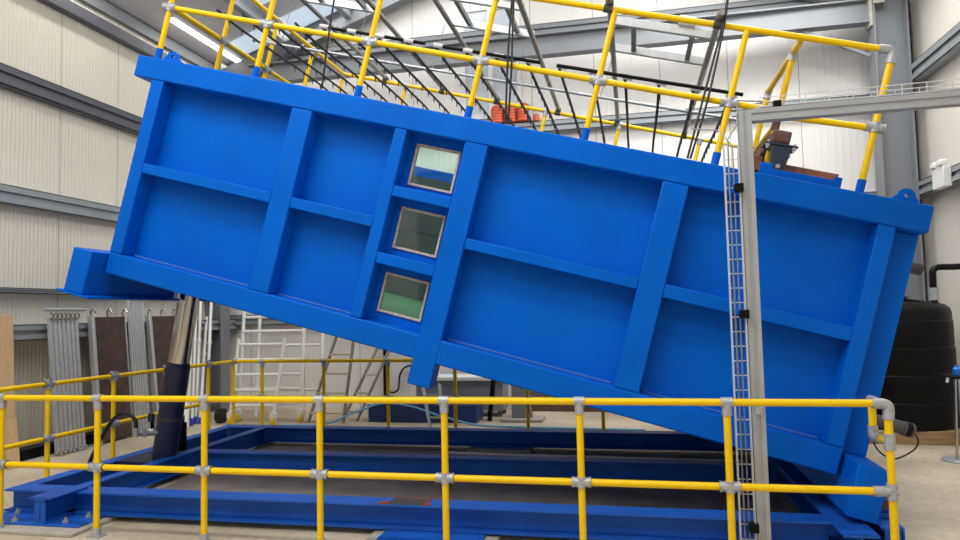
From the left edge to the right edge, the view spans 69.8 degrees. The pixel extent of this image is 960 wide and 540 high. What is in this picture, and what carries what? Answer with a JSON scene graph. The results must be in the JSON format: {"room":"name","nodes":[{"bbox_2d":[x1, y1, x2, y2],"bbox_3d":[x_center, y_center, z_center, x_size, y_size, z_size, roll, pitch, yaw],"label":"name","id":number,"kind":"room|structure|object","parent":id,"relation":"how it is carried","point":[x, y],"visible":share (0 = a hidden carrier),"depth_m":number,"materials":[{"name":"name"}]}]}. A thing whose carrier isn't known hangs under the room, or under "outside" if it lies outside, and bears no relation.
{"room":"industrial testing hall","nodes":[
{"label":"industrial testing hall","id":0,"kind":"room"},
{"bbox_2d":[0,0,205,447],"bbox_3d":[-6.828,-1.096,5.758,0.200,6.650,16.500,-2,-4,12],"label":"wall","id":1,"kind":"structure","parent":0,"point":[44,147],"depth_m":9.58,"materials":[{"name":"white metal"}]},
{"bbox_2d":[0,183,120,223],"bbox_3d":[-6.674,-1.122,5.623,0.160,0.240,16.300,-2,-4,12],"label":"trim","id":2,"kind":"structure","parent":1,"relation":"attached to","point":[12,196],"depth_m":9.39,"materials":[{"name":"grey metal"}]},
{"bbox_2d":[0,62,141,135],"bbox_3d":[-6.707,-2.629,5.716,0.160,0.260,16.300,-2,-4,12],"label":"trim","id":3,"kind":"structure","parent":1,"relation":"attached to","point":[12,79],"depth_m":9.62,"materials":[{"name":"grey metal"}]},
{"bbox_2d":[0,287,177,297],"bbox_3d":[-6.658,0.080,5.552,0.140,0.070,16.300,-2,-4,12],"label":"trim","id":4,"kind":"structure","parent":1,"relation":"attached to","point":[9,290],"depth_m":8.98,"materials":[{"name":"grey metal"}]},
{"bbox_2d":[37,0,182,62],"bbox_3d":[-6.745,-3.966,5.800,0.140,0.180,16.300,-2,-4,12],"label":"trim","id":5,"kind":"structure","parent":1,"relation":"attached to","point":[68,8],"depth_m":10.37,"materials":[{"name":"grey metal"}]},
{"bbox_2d":[13,319,239,340],"bbox_3d":[-6.568,0.612,5.502,0.300,0.200,16.300,-2,-4,12],"label":"trim","id":6,"kind":"structure","parent":1,"relation":"attached to","point":[25,332],"depth_m":8.93,"materials":[{"name":"grey metal"}]},
{"bbox_2d":[79,0,214,68],"bbox_3d":[-6.762,-4.295,5.823,0.120,0.200,16.300,-2,-4,12],"label":"trim","id":7,"kind":"structure","parent":1,"relation":"attached to","point":[108,8],"depth_m":11.35,"materials":[{"name":"grey paint"}]},
{"bbox_2d":[205,63,229,410],"bbox_3d":[-4.954,-0.641,13.011,0.320,6.550,0.300,-2,-4,12],"label":"column","id":8,"kind":"structure","parent":1,"relation":"attached to","point":[220,346],"depth_m":12.85,"materials":[{"name":"grey metal"}]},
{"bbox_2d":[221,29,316,75],"bbox_3d":[-3.936,-3.896,12.825,1.950,0.980,0.110,-2,-4,12],"label":"trim","id":9,"kind":"structure","parent":1,"relation":"attached to","point":[241,67],"depth_m":12.79,"materials":[{"name":"grey metal"}]},
{"bbox_2d":[226,0,412,66],"bbox_3d":[-2.170,-4.884,12.982,6.100,2.414,0.200,-2,-4,12],"label":"trim","id":10,"kind":"structure","parent":1,"relation":"attached to","point":[357,18],"depth_m":12.97,"materials":[{"name":"grey paint"}]},
{"bbox_2d":[110,0,337,64],"bbox_3d":[-0.866,-5.651,4.713,12.600,2.292,16.500,-2,-4,12],"label":"ceiling","id":11,"kind":"structure","parent":0,"point":[151,12],"depth_m":11.94,"materials":[{"name":"grey metal"}]},
{"bbox_2d":[170,13,243,62],"bbox_3d":[-4.866,-4.124,12.370,0.140,0.125,2.160,-2,-4,12],"label":"ceiling light","id":12,"kind":"object","parent":11,"relation":"hanging from","point":[175,19],"visible":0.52,"depth_m":12.10,"materials":[{"name":"white plastic"}]},
{"bbox_2d":[223,0,290,42],"bbox_3d":[-5.381,-4.830,5.387,0.120,0.240,15.980,-2,-4,12],"label":"trim","id":13,"kind":"structure","parent":11,"relation":"attached to","point":[249,9],"depth_m":11.86,"materials":[{"name":"grey metal"}]},
{"bbox_2d":[251,0,269,6],"bbox_3d":[-1.869,-5.410,11.146,4.300,1.482,0.850,-2,-4,12],"label":"window","id":14,"kind":"structure","parent":11,"relation":"attached to","point":[262,2],"depth_m":11.88,"materials":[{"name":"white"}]},
{"bbox_2d":[230,0,355,53],"bbox_3d":[-2.269,-5.076,12.558,4.900,1.686,0.570,-2,-4,12],"label":"window","id":15,"kind":"structure","parent":11,"relation":"attached to","point":[303,16],"depth_m":12.79,"materials":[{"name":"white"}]},
{"bbox_2d":[334,7,350,18],"bbox_3d":[-4.188,-5.289,5.152,0.120,0.240,15.980,-2,-4,12],"label":"trim","id":16,"kind":"structure","parent":11,"relation":"attached to","point":[346,13],"depth_m":12.74,"materials":[{"name":"grey metal"}]},
{"bbox_2d":[0,407,959,539],"bbox_3d":[-0.795,2.086,3.797,12.800,0.200,17.600,-2,-4,12],"label":"floor","id":17,"kind":"structure","parent":0,"point":[928,485],"depth_m":6.96,"materials":[{"name":"concrete"}]},
{"bbox_2d":[0,315,15,458],"bbox_3d":[-5.771,1.447,8.115,0.125,1.821,0.630,-2,-4,12],"label":"plywood sheet","id":18,"kind":"object","parent":17,"relation":"on","point":[7,379],"visible":0.45,"depth_m":8.35,"materials":[{"name":"beige wood"}]},
{"bbox_2d":[5,418,19,470],"bbox_3d":[-5.551,2.067,8.155,0.094,0.582,0.170,-2,-4,12],"label":"timber offcut","id":19,"kind":"object","parent":17,"relation":"on","point":[11,431],"visible":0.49,"depth_m":8.15,"materials":[{"name":"beige wood"}]},
{"bbox_2d":[0,508,120,537],"bbox_3d":[-3.852,2.167,5.927,1.320,0.030,0.580,-2,-4,12],"label":"pad","id":20,"kind":"object","parent":17,"relation":"on","point":[7,529],"visible":0.46,"depth_m":5.64,"materials":[{"name":"concrete"}]},
{"bbox_2d":[47,312,87,454],"bbox_3d":[-5.454,1.481,9.125,0.248,1.840,0.500,-2,-4,12],"label":"deck","id":21,"kind":"object","parent":17,"relation":"on","point":[62,333],"visible":0.97,"depth_m":9.10,"materials":[{"name":"metal"}]},
{"bbox_2d":[42,308,86,310],"bbox_3d":[-5.519,0.527,9.153,0.048,0.046,0.700,-2,-4,12],"label":"bar","id":22,"kind":"object","parent":21,"relation":"attached to","point":[43,309],"visible":1,"depth_m":9.12,"materials":[{"name":"grey metal"}]},
{"bbox_2d":[19,410,197,461],"bbox_3d":[-5.561,2.392,9.794,0.230,0.130,4.700,-2,-4,12],"label":"batten","id":23,"kind":"object","parent":17,"relation":"on","point":[35,450],"visible":0.31,"depth_m":8.86,"materials":[{"name":"black plastic"}]},
{"bbox_2d":[87,309,132,445],"bbox_3d":[-5.300,1.506,9.911,0.239,1.904,0.700,-2,-4,12],"label":"deck","id":24,"kind":"object","parent":17,"relation":"on","point":[108,343],"visible":0.84,"depth_m":9.93,"materials":[{"name":"wood"}]},
{"bbox_2d":[126,300,153,430],"bbox_3d":[-5.165,1.417,10.465,0.249,2.120,0.330,-2,-4,12],"label":"deck","id":25,"kind":"object","parent":17,"relation":"on","point":[135,315],"visible":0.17,"depth_m":10.45,"materials":[{"name":"metal"}]},
{"bbox_2d":[87,293,199,484],"bbox_3d":[-3.559,1.226,7.519,0.855,2.091,1.084,-4,-5,40],"label":"hydraulic ram","id":26,"kind":"object","parent":17,"relation":"on","point":[170,439],"visible":0.8,"depth_m":7.44,"materials":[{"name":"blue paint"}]},
{"bbox_2d":[145,309,175,430],"bbox_3d":[-5.041,1.571,11.050,0.259,1.905,0.680,-2,-4,12],"label":"deck","id":27,"kind":"object","parent":17,"relation":"on","point":[159,329],"visible":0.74,"depth_m":10.91,"materials":[{"name":"metal"}]},
{"bbox_2d":[184,389,187,421],"bbox_3d":[-4.827,1.504,11.334,0.058,2.089,1.339,0,-4,-21],"label":"scaffold pole","id":28,"kind":"object","parent":17,"relation":"on","point":[186,403],"visible":0.07,"depth_m":10.82,"materials":[{"name":"white metal"}]},
{"bbox_2d":[187,352,191,427],"bbox_3d":[-4.850,1.515,11.512,0.058,2.087,1.192,0,-4,-19],"label":"scaffold pole","id":29,"kind":"object","parent":17,"relation":"on","point":[189,382],"visible":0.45,"depth_m":11.22,"materials":[{"name":"white metal"}]},
{"bbox_2d":[190,320,196,425],"bbox_3d":[-4.848,1.495,11.667,0.068,2.144,1.077,0,-4,-19],"label":"scaffold pole","id":30,"kind":"object","parent":17,"relation":"on","point":[195,333],"visible":0.82,"depth_m":11.50,"materials":[{"name":"white metal"}]},
{"bbox_2d":[194,301,201,423],"bbox_3d":[-4.840,1.504,11.818,0.068,2.142,0.990,0,-4,-17],"label":"scaffold pole","id":31,"kind":"object","parent":17,"relation":"on","point":[200,302],"visible":0.77,"depth_m":11.80,"materials":[{"name":"white metal"}]},
{"bbox_2d":[198,316,207,423],"bbox_3d":[-4.771,1.691,11.870,0.068,1.779,1.130,0,-4,-16],"label":"scaffold pole","id":32,"kind":"object","parent":17,"relation":"on","point":[206,317],"visible":0.87,"depth_m":11.92,"materials":[{"name":"white metal"}]},
{"bbox_2d":[206,302,212,393],"bbox_3d":[-4.692,1.541,11.907,0.068,2.077,1.226,0,-4,-18],"label":"scaffold pole","id":33,"kind":"object","parent":17,"relation":"on","point":[209,342],"visible":0.44,"depth_m":12.13,"materials":[{"name":"white metal"}]},
{"bbox_2d":[214,408,226,422],"bbox_3d":[-4.274,2.405,11.358,0.100,0.240,0.240,-2,-4,12],"label":"wheel","id":34,"kind":"object","parent":17,"relation":"on","point":[220,416],"visible":0.94,"depth_m":11.29,"materials":[{"name":"black rubber"}]},
{"bbox_2d":[227,338,286,424],"bbox_3d":[-3.626,1.805,11.167,0.949,1.384,0.279,-2,-4,12],"label":"frame","id":35,"kind":"object","parent":17,"relation":"on","point":[273,415],"visible":0.84,"depth_m":11.15,"materials":[{"name":"white metal"}]},
{"bbox_2d":[256,442,274,446],"bbox_3d":[-3.290,2.373,9.478,0.900,0.030,0.450,-2,-4,12],"label":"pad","id":36,"kind":"object","parent":17,"relation":"on","point":[267,443],"visible":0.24,"depth_m":9.25,"materials":[{"name":"rubber"}]},
{"bbox_2d":[235,311,305,421],"bbox_3d":[-3.485,1.364,11.530,1.220,2.302,0.299,-2,-4,12],"label":"frame","id":37,"kind":"object","parent":17,"relation":"on","point":[238,412],"visible":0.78,"depth_m":11.47,"materials":[{"name":"white metal"}]},
{"bbox_2d":[254,315,324,415],"bbox_3d":[-3.334,1.397,12.080,1.278,2.305,0.258,-2,-4,12],"label":"frame","id":38,"kind":"object","parent":17,"relation":"on","point":[321,344],"visible":0.43,"depth_m":12.02,"materials":[{"name":"silver metal"}]},
{"bbox_2d":[307,337,354,422],"bbox_3d":[-2.437,1.707,11.329,0.722,1.571,0.414,-2,-4,12],"label":"step ladder","id":39,"kind":"object","parent":17,"relation":"on","point":[331,353],"visible":0.68,"depth_m":11.26,"materials":[{"name":"metal"}]},
{"bbox_2d":[341,348,389,420],"bbox_3d":[-1.707,1.478,11.687,1.384,2.055,0.265,2,-5,-41],"label":"ladder","id":40,"kind":"object","parent":17,"relation":"on","point":[356,392],"visible":0.52,"depth_m":11.50,"materials":[{"name":"metal"}]},
{"bbox_2d":[367,403,482,422],"bbox_3d":[-0.878,2.301,11.195,1.830,0.280,0.560,-2,-4,12],"label":"trough","id":41,"kind":"object","parent":17,"relation":"on","point":[471,413],"visible":0.66,"depth_m":10.97,"materials":[{"name":"blue paint"}]},
{"bbox_2d":[421,383,441,426],"bbox_3d":[-0.725,2.088,10.547,0.317,0.662,0.593,-1,-4,-10],"label":"trestle","id":42,"kind":"object","parent":17,"relation":"on","point":[429,417],"visible":0.5,"depth_m":10.54,"materials":[{"name":"metal"}]},
{"bbox_2d":[365,529,501,539],"bbox_3d":[-0.365,2.048,5.217,1.000,0.030,0.450,-2,-4,12],"label":"pad","id":43,"kind":"object","parent":17,"relation":"on","point":[377,532],"visible":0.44,"depth_m":5.25,"materials":[{"name":"concrete"}]},
{"bbox_2d":[0,358,899,539],"bbox_3d":[-0.544,1.618,7.295,7.519,1.152,4.570,-2,-4,12],"label":"guard rail","id":44,"kind":"object","parent":17,"relation":"on","point":[890,491],"visible":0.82,"depth_m":5.07,"materials":[{"name":"yellow metal"}]},
{"bbox_2d":[873,414,918,459],"bbox_3d":[2.789,1.147,4.712,0.417,0.314,0.176,0,-4,-16],"label":"controller","id":45,"kind":"object","parent":44,"relation":"hanging from","point":[904,428],"visible":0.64,"depth_m":4.70,"materials":[{"name":"grey plastic"}]},
{"bbox_2d":[3,424,901,539],"bbox_3d":[-0.372,2.031,7.029,7.260,0.228,3.920,-2,-4,12],"label":"base frame","id":46,"kind":"object","parent":17,"relation":"on","point":[65,499],"visible":0.84,"depth_m":6.01,"materials":[{"name":"blue paint"}]},
{"bbox_2d":[56,51,933,524],"bbox_3d":[0.221,-0.044,7.356,7.442,3.951,4.080,-2,-4,12],"label":"tank","id":47,"kind":"object","parent":46,"relation":"on","point":[550,264],"depth_m":5.64,"materials":[{"name":"blue metal"}]},
{"bbox_2d":[154,0,896,192],"bbox_3d":[0.408,-1.719,7.523,6.309,2.725,3.644,-2,-4,12],"label":"handrail","id":48,"kind":"object","parent":47,"relation":"attached to","point":[874,127],"visible":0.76,"depth_m":5.73,"materials":[{"name":"yellow metal"}]},
{"bbox_2d":[300,0,445,94],"bbox_3d":[-1.326,-2.723,7.953,0.928,0.391,3.790,-2,-4,12],"label":"lattice frame","id":49,"kind":"object","parent":48,"relation":"on","point":[359,5],"visible":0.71,"depth_m":7.38,"materials":[{"name":"metal"}]},
{"bbox_2d":[432,0,560,115],"bbox_3d":[0.253,-2.342,7.587,0.918,0.388,3.790,-2,-4,12],"label":"lattice frame","id":50,"kind":"object","parent":48,"relation":"on","point":[519,5],"visible":0.88,"depth_m":6.84,"materials":[{"name":"metal"}]},
{"bbox_2d":[603,0,724,138],"bbox_3d":[1.832,-1.962,7.220,0.927,0.391,3.790,-2,-4,12],"label":"lattice frame","id":51,"kind":"object","parent":48,"relation":"on","point":[682,29],"visible":0.77,"depth_m":6.09,"materials":[{"name":"metal"}]},
{"bbox_2d":[754,129,791,172],"bbox_3d":[2.456,-0.887,6.225,0.273,0.272,2.006,-2,-4,12],"label":"beam","id":52,"kind":"structure","parent":47,"relation":"on","point":[779,136],"depth_m":5.26,"materials":[{"name":"metal"}]},
{"bbox_2d":[784,165,838,179],"bbox_3d":[2.555,-0.740,5.388,0.433,0.187,0.140,-2,-4,12],"label":"channel","id":53,"kind":"object","parent":47,"relation":"on","point":[789,168],"visible":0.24,"depth_m":5.32,"materials":[{"name":"orange metal"}]},
{"bbox_2d":[879,497,904,539],"bbox_3d":[2.836,1.774,4.904,0.155,0.382,0.725,-2,-4,12],"label":"pivot bracket","id":54,"kind":"object","parent":46,"relation":"attached to","point":[884,514],"visible":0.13,"depth_m":4.65,"materials":[{"name":"blue metal"}]},
{"bbox_2d":[416,374,507,416],"bbox_3d":[-0.326,2.132,11.740,1.650,0.660,0.600,-2,-4,12],"label":"workbench","id":55,"kind":"object","parent":17,"relation":"on","point":[468,385],"visible":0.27,"depth_m":11.48,"materials":[{"name":"grey metal"}]},
{"bbox_2d":[437,374,490,380],"bbox_3d":[-0.332,1.833,11.758,1.650,0.060,0.600,-2,-4,12],"label":"countertop","id":56,"kind":"structure","parent":55,"relation":"on","point":[443,377],"depth_m":11.50,"materials":[{"name":"white"}]},
{"bbox_2d":[283,404,645,430],"bbox_3d":[-0.332,2.229,10.520,5.553,0.324,0.559,-2,-4,12],"label":"hose","id":57,"kind":"object","parent":17,"relation":"on","point":[373,405],"visible":0.77,"depth_m":10.46,"materials":[{"name":"blue"}]},
{"bbox_2d":[161,446,789,512],"bbox_3d":[-0.180,2.172,7.092,6.000,0.004,3.100,-2,-4,12],"label":"pit","id":58,"kind":"structure","parent":17,"relation":"on","point":[469,491],"depth_m":6.74,"materials":[{"name":"concrete"}]},
{"bbox_2d":[448,451,740,460],"bbox_3d":[1.222,2.179,8.012,3.453,0.036,0.063,-2,-4,14],"label":"conduit","id":59,"kind":"object","parent":58,"relation":"on","point":[449,452],"visible":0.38,"depth_m":8.06,"materials":[{"name":"metal"}]},
{"bbox_2d":[487,380,495,420],"bbox_3d":[0.185,2.074,10.965,0.148,0.668,0.070,-2,-4,12],"label":"prop","id":60,"kind":"object","parent":17,"relation":"on","point":[493,383],"visible":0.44,"depth_m":10.93,"materials":[{"name":"metal"}]},
{"bbox_2d":[467,446,533,452],"bbox_3d":[0.275,2.249,8.706,0.800,0.030,0.450,-2,-4,12],"label":"pad","id":61,"kind":"object","parent":17,"relation":"on","point":[472,448],"visible":0.52,"depth_m":8.52,"materials":[{"name":"rubber"}]},
{"bbox_2d":[500,385,545,422],"bbox_3d":[0.680,2.081,10.933,0.660,0.620,0.450,-2,-4,12],"label":"pedestal","id":62,"kind":"object","parent":17,"relation":"on","point":[518,415],"visible":0.69,"depth_m":10.86,"materials":[{"name":"grey paint"}]},
{"bbox_2d":[531,405,605,411],"bbox_3d":[3.482,2.263,11.453,5.700,0.200,0.180,-2,-4,12],"label":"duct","id":63,"kind":"object","parent":17,"relation":"on","point":[556,408],"visible":0.02,"depth_m":11.82,"materials":[{"name":"metal"}]},
{"bbox_2d":[733,91,959,539],"bbox_3d":[3.067,0.356,4.486,2.630,3.170,0.180,-2,-4,12],"label":"gantry","id":64,"kind":"object","parent":17,"relation":"on","point":[777,112],"visible":0.9,"depth_m":4.69,"materials":[{"name":"metal"}]},
{"bbox_2d":[691,100,762,539],"bbox_3d":[1.744,0.376,4.834,0.208,3.118,0.558,2,-5,-42],"label":"cable tray","id":65,"kind":"object","parent":64,"relation":"attached to","point":[728,142],"visible":0.95,"depth_m":4.72,"materials":[{"name":"silver metal"}]},
{"bbox_2d":[723,143,756,539],"bbox_3d":[1.778,0.523,4.712,0.102,2.807,0.056,-2,-4,12],"label":"basket","id":66,"kind":"object","parent":65,"relation":"on","point":[738,157],"depth_m":4.72,"materials":[{"name":"silver metal"}]},
{"bbox_2d":[755,79,959,107],"bbox_3d":[3.150,-1.228,4.629,2.427,0.102,0.127,-2,-4,12],"label":"cable tray","id":67,"kind":"object","parent":64,"relation":"on","point":[952,84],"visible":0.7,"depth_m":4.70,"materials":[{"name":"silver metal"}]},
{"bbox_2d":[867,0,925,300],"bbox_3d":[6.325,-1.019,10.412,0.480,6.500,0.300,-2,-4,12],"label":"column","id":68,"kind":"structure","parent":17,"relation":"on","point":[895,150],"depth_m":10.46,"materials":[{"name":"grey metal"}]},
{"bbox_2d":[865,0,884,31],"bbox_3d":[6.072,-4.298,10.623,0.200,1.120,0.300,-2,-4,12],"label":"pipe","id":69,"kind":"object","parent":68,"relation":"attached to","point":[869,25],"depth_m":10.54,"materials":[{"name":"plastic"}]},
{"bbox_2d":[248,0,869,83],"bbox_3d":[0.845,-3.809,11.769,10.530,0.370,0.200,-2,-4,12],"label":"beam","id":70,"kind":"structure","parent":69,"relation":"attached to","point":[845,14],"depth_m":11.52,"materials":[{"name":"grey metal"}]},
{"bbox_2d":[798,30,870,57],"bbox_3d":[5.523,-3.542,10.731,1.013,0.554,0.050,-2,-4,12],"label":"trim","id":71,"kind":"structure","parent":70,"relation":"attached to","point":[858,51],"depth_m":10.66,"materials":[{"name":"grey paint"}]},
{"bbox_2d":[869,429,959,444],"bbox_3d":[5.262,2.067,8.553,1.580,0.160,0.220,-2,-4,12],"label":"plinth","id":72,"kind":"object","parent":17,"relation":"on","point":[932,437],"visible":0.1,"depth_m":8.39,"materials":[{"name":"beige concrete"}]},
{"bbox_2d":[937,373,959,463],"bbox_3d":[5.308,1.613,7.513,0.520,0.935,0.360,-2,-4,12],"label":"tray stand","id":73,"kind":"object","parent":17,"relation":"on","point":[955,459],"visible":0.98,"depth_m":7.49,"materials":[{"name":"silver metal"}]},
{"bbox_2d":[937,373,959,378],"bbox_3d":[5.332,1.163,7.533,0.450,0.035,0.360,-2,-4,12],"label":"tray","id":74,"kind":"object","parent":73,"relation":"on","point":[945,375],"depth_m":7.52,"materials":[{"name":"black plastic"}]},
{"bbox_2d":[952,365,959,374],"bbox_3d":[5.224,1.096,7.540,0.080,0.105,0.079,-2,-4,12],"label":"bottle","id":75,"kind":"object","parent":73,"relation":"on","point":[956,370],"visible":1,"depth_m":7.52,"materials":[{"name":"blue plastic"}]},
{"bbox_3d":[5.395,2.101,9.158,1.580,0.160,0.220,-2,-4,12],"label":"sleeper","id":76,"kind":"object","parent":17,"relation":"on","visible":0},
{"bbox_2d":[876,296,959,431],"bbox_3d":[5.482,1.189,9.190,1.480,1.660,1.480,-2,-4,12],"label":"storage tank","id":77,"kind":"object","parent":76,"relation":"on","point":[923,347],"visible":0.44,"depth_m":8.50,"materials":[{"name":"black plastic"}]},
{"bbox_2d":[928,263,959,302],"bbox_3d":[6.086,0.202,8.755,0.691,0.590,0.120,-2,-4,12],"label":"pipe","id":78,"kind":"object","parent":77,"relation":"attached to","point":[933,291],"visible":0.93,"depth_m":8.78,"materials":[{"name":"plastic"}]},
{"bbox_2d":[216,0,743,161],"bbox_3d":[0.164,-1.824,7.444,5.307,2.241,3.419,-2,-4,12],"label":"metal rods","id":79,"kind":"object","parent":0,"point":[694,88],"visible":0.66,"depth_m":6.69,"materials":[{"name":"black metal"}]},
{"bbox_2d":[230,0,875,408],"bbox_3d":[0.944,-1.867,12.457,12.200,8.674,0.200,-2,-4,12],"label":"wall","id":80,"kind":"structure","parent":0,"point":[818,67],"depth_m":12.09,"materials":[{"name":"white metal"}]},
{"bbox_2d":[230,315,287,324],"bbox_3d":[0.963,0.775,12.119,12.200,0.200,0.160,-2,-4,12],"label":"trim","id":81,"kind":"structure","parent":80,"relation":"attached to","point":[265,321],"depth_m":13.19,"materials":[{"name":"grey metal"}]},
{"bbox_2d":[383,350,410,395],"bbox_3d":[-1.427,1.834,12.575,0.739,1.106,0.079,-2,-4,19],"label":"cable","id":82,"kind":"object","parent":80,"relation":"attached to","point":[384,351],"visible":0.57,"depth_m":12.63,"materials":[{"name":"black plastic"}]},
{"bbox_2d":[460,6,521,119],"bbox_3d":[0.198,-3.808,12.608,1.110,2.100,0.080,-2,-4,12],"label":"window","id":83,"kind":"structure","parent":80,"relation":"in","point":[480,14],"depth_m":12.59,"materials":[{"name":"white glass"}]},
{"bbox_2d":[283,0,813,60],"bbox_3d":[0.854,-4.284,12.430,12.200,0.220,0.160,-2,-4,12],"label":"beam","id":84,"kind":"structure","parent":80,"relation":"attached to","point":[749,5],"depth_m":12.15,"materials":[{"name":"grey metal"}]},
{"bbox_2d":[505,94,870,132],"bbox_3d":[0.892,-2.538,12.322,12.200,0.200,0.160,-2,-4,12],"label":"beam","id":85,"kind":"structure","parent":80,"relation":"attached to","point":[664,117],"depth_m":11.85,"materials":[{"name":"grey metal"}]},
{"bbox_2d":[491,105,503,123],"bbox_3d":[0.314,-2.797,12.392,0.232,0.340,0.232,-2,-4,12],"label":"coil","id":86,"kind":"object","parent":85,"relation":"on","point":[497,116],"visible":0.74,"depth_m":12.30,"materials":[{"name":"plastic"}]},
{"bbox_2d":[504,106,516,122],"bbox_3d":[0.544,-2.805,12.342,0.232,0.340,0.232,-2,-4,12],"label":"coil","id":87,"kind":"object","parent":85,"relation":"on","point":[513,111],"visible":0.56,"depth_m":12.25,"materials":[{"name":"plastic"}]},
{"bbox_2d":[517,103,529,121],"bbox_3d":[0.775,-2.813,12.292,0.232,0.340,0.232,-2,-4,12],"label":"coil","id":88,"kind":"object","parent":85,"relation":"on","point":[521,117],"visible":0.67,"depth_m":12.20,"materials":[{"name":"plastic"}]},
{"bbox_2d":[528,103,539,120],"bbox_3d":[0.969,-2.795,12.248,0.180,0.300,0.200,-2,-4,12],"label":"beacon","id":89,"kind":"object","parent":85,"relation":"on","point":[535,117],"visible":0.61,"depth_m":12.19,"materials":[{"name":"plastic"}]},
{"bbox_2d":[798,0,844,3],"bbox_3d":[3.788,-5.092,11.690,6.100,2.414,0.200,-2,-4,12],"label":"trim","id":90,"kind":"structure","parent":80,"relation":"attached to","point":[809,1],"depth_m":11.24,"materials":[{"name":"grey paint"}]},
{"bbox_2d":[908,0,959,367],"bbox_3d":[5.283,-1.518,3.133,0.200,6.650,16.500,-2,-4,12],"label":"wall","id":91,"kind":"structure","parent":0,"point":[937,130],"depth_m":9.95,"materials":[{"name":"white metal"}]},
{"bbox_2d":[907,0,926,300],"bbox_3d":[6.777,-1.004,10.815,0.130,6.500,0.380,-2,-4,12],"label":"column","id":92,"kind":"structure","parent":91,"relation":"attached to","point":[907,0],"depth_m":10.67,"materials":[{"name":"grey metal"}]},
{"bbox_2d":[911,22,959,87],"bbox_3d":[5.027,-3.378,3.192,0.200,0.260,16.300,-2,-4,12],"label":"beam","id":93,"kind":"structure","parent":91,"relation":"attached to","point":[947,48],"depth_m":9.58,"materials":[{"name":"grey metal"}]},
{"bbox_2d":[919,163,959,199],"bbox_3d":[5.064,-1.622,3.085,0.200,0.220,16.300,-2,-4,12],"label":"beam","id":94,"kind":"structure","parent":91,"relation":"attached to","point":[926,190],"depth_m":9.87,"materials":[{"name":"grey metal"}]},
{"bbox_2d":[929,159,951,189],"bbox_3d":[6.270,-1.297,9.374,0.130,0.370,0.360,-2,-4,12],"label":"wall light","id":95,"kind":"object","parent":91,"relation":"attached to","point":[941,172],"visible":1,"depth_m":9.26,"materials":[{"name":"white plastic"}]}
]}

